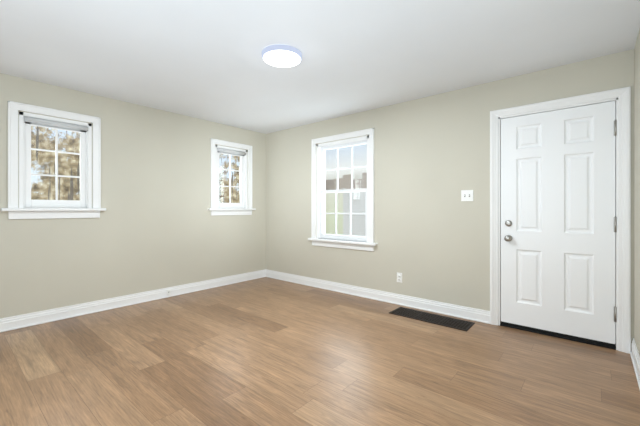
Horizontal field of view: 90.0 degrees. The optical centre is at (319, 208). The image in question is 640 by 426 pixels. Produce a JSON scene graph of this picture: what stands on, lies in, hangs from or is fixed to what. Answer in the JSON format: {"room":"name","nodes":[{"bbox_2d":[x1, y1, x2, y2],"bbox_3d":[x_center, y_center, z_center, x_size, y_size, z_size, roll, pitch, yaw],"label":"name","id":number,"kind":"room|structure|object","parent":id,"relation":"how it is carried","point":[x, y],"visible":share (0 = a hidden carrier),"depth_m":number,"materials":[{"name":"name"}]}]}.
{"room":"empty living room","nodes":[
{"label":"empty living room","id":0,"kind":"room"},
{"bbox_2d":[0,73,265,318],"bbox_3d":[-2.652,-0.059,3.581,0.180,2.640,5.491,0,0,40],"label":"wall","id":1,"kind":"structure","parent":0,"point":[156,225],"depth_m":3.88,"materials":[{"name":"paint"}]},
{"bbox_2d":[1,101,105,218],"bbox_3d":[-2.780,-0.463,3.378,0.228,1.130,0.846,0,0,40],"label":"window","id":2,"kind":"structure","parent":1,"relation":"in","point":[29,208],"depth_m":3.31,"materials":[{"name":"white wood"}]},
{"bbox_2d":[0,269,265,331],"bbox_3d":[-2.574,1.099,3.514,0.026,0.125,5.131,0,0,40],"label":"baseboard","id":3,"kind":"structure","parent":1,"relation":"attached to","point":[30,319],"depth_m":3.72,"materials":[{"name":"white wood"}]},
{"bbox_2d":[208,138,255,215],"bbox_3d":[-1.405,-0.463,4.999,0.228,1.130,0.836,0,0,40],"label":"window","id":4,"kind":"structure","parent":1,"relation":"in","point":[242,207],"depth_m":4.98,"materials":[{"name":"white wood"}]},
{"bbox_2d":[0,277,639,425],"bbox_3d":[-0.864,1.221,2.064,5.310,0.120,5.931,0,0,40],"label":"floor","id":5,"kind":"structure","parent":0,"point":[265,351],"depth_m":2.31,"materials":[{"name":"brown wood"}]},
{"bbox_2d":[389,307,474,330],"bbox_3d":[1.167,1.158,3.400,0.820,0.006,0.287,0,0,40],"label":"floor vent","id":6,"kind":"object","parent":5,"relation":"in","point":[455,323],"visible":1,"depth_m":3.37,"materials":[{"name":"brown metal"}]},
{"bbox_2d":[0,0,639,133],"bbox_3d":[-0.864,-1.339,2.064,5.310,0.120,5.931,0,0,40],"label":"ceiling","id":7,"kind":"structure","parent":0,"point":[201,59],"depth_m":2.54,"materials":[{"name":"paint"}]},
{"bbox_2d":[262,44,301,67],"bbox_3d":[-0.314,-1.256,2.646,0.330,0.047,0.330,0,0,40],"label":"ceiling light","id":8,"kind":"object","parent":7,"relation":"attached to","point":[281,55],"visible":1,"depth_m":2.58,"materials":[{"name":"white"}]},
{"bbox_2d":[266,49,633,342],"bbox_3d":[0.854,-0.059,4.090,4.870,2.640,0.180,0,0,40],"label":"wall","id":9,"kind":"structure","parent":0,"point":[431,228],"depth_m":3.68,"materials":[{"name":"paint"}]},
{"bbox_2d":[308,128,377,250],"bbox_3d":[0.329,-0.243,4.490,1.157,1.580,0.228,0,0,40],"label":"window","id":10,"kind":"structure","parent":9,"relation":"in","point":[319,237],"depth_m":4.49,"materials":[{"name":"white wood"}]},
{"bbox_2d":[266,269,489,323],"bbox_3d":[0.391,1.099,4.347,3.471,0.125,0.026,0,0,40],"label":"baseboard","id":11,"kind":"structure","parent":9,"relation":"attached to","point":[473,314],"depth_m":3.93,"materials":[{"name":"white wood"}]},
{"bbox_2d":[397,272,401,282],"bbox_3d":[0.961,0.834,3.875,0.072,0.118,0.008,0,0,40],"label":"electrical outlet plate","id":12,"kind":"object","parent":9,"relation":"attached to","point":[399,277],"visible":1,"depth_m":3.87,"materials":[{"name":"white plastic"}]},
{"bbox_2d":[461,190,472,200],"bbox_3d":[1.549,-0.138,3.371,0.120,0.118,0.017,0,0,40],"label":"switch plate","id":13,"kind":"object","parent":9,"relation":"attached to","point":[466,195],"visible":1,"depth_m":3.37,"materials":[{"name":"white plastic"}]},
{"bbox_2d":[501,101,616,347],"bbox_3d":[2.115,0.129,2.902,0.850,2.040,0.112,0,0,40],"label":"door","id":14,"kind":"structure","parent":9,"relation":"in","point":[558,223],"depth_m":2.88,"materials":[{"name":"white wood"}]},
{"bbox_2d":[490,86,630,353],"bbox_3d":[2.159,0.090,2.961,1.020,2.142,0.192,0,0,40],"label":"door frame","id":15,"kind":"structure","parent":9,"relation":"attached to","point":[621,97],"depth_m":2.64,"materials":[{"name":"white wood"}]},
{"bbox_2d":[634,29,639,354],"bbox_3d":[0.924,-0.059,0.547,0.180,2.640,5.491,0,0,40],"label":"wall","id":16,"kind":"structure","parent":0,"point":[637,193],"depth_m":2.37,"materials":[{"name":"paint"}]},
{"bbox_2d":[630,338,639,388],"bbox_3d":[0.846,1.099,0.614,0.026,0.125,5.131,0,0,40],"label":"baseboard","id":17,"kind":"structure","parent":16,"relation":"attached to","point":[634,355],"depth_m":2.32,"materials":[{"name":"white wood"}]},
{"label":"outside","id":18,"kind":"structure","parent":0,"visible":0},
{"bbox_2d":[31,126,239,202],"bbox_3d":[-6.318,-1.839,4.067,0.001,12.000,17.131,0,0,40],"label":"trees","id":19,"kind":"object","parent":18,"point":[66,138],"depth_m":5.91,"materials":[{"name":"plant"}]},
{"bbox_2d":[325,144,366,235],"bbox_3d":[5.659,-1.839,11.697,26.000,12.000,0.001,0,0,40],"label":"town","id":20,"kind":"object","parent":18,"point":[331,198],"depth_m":15.45}
]}

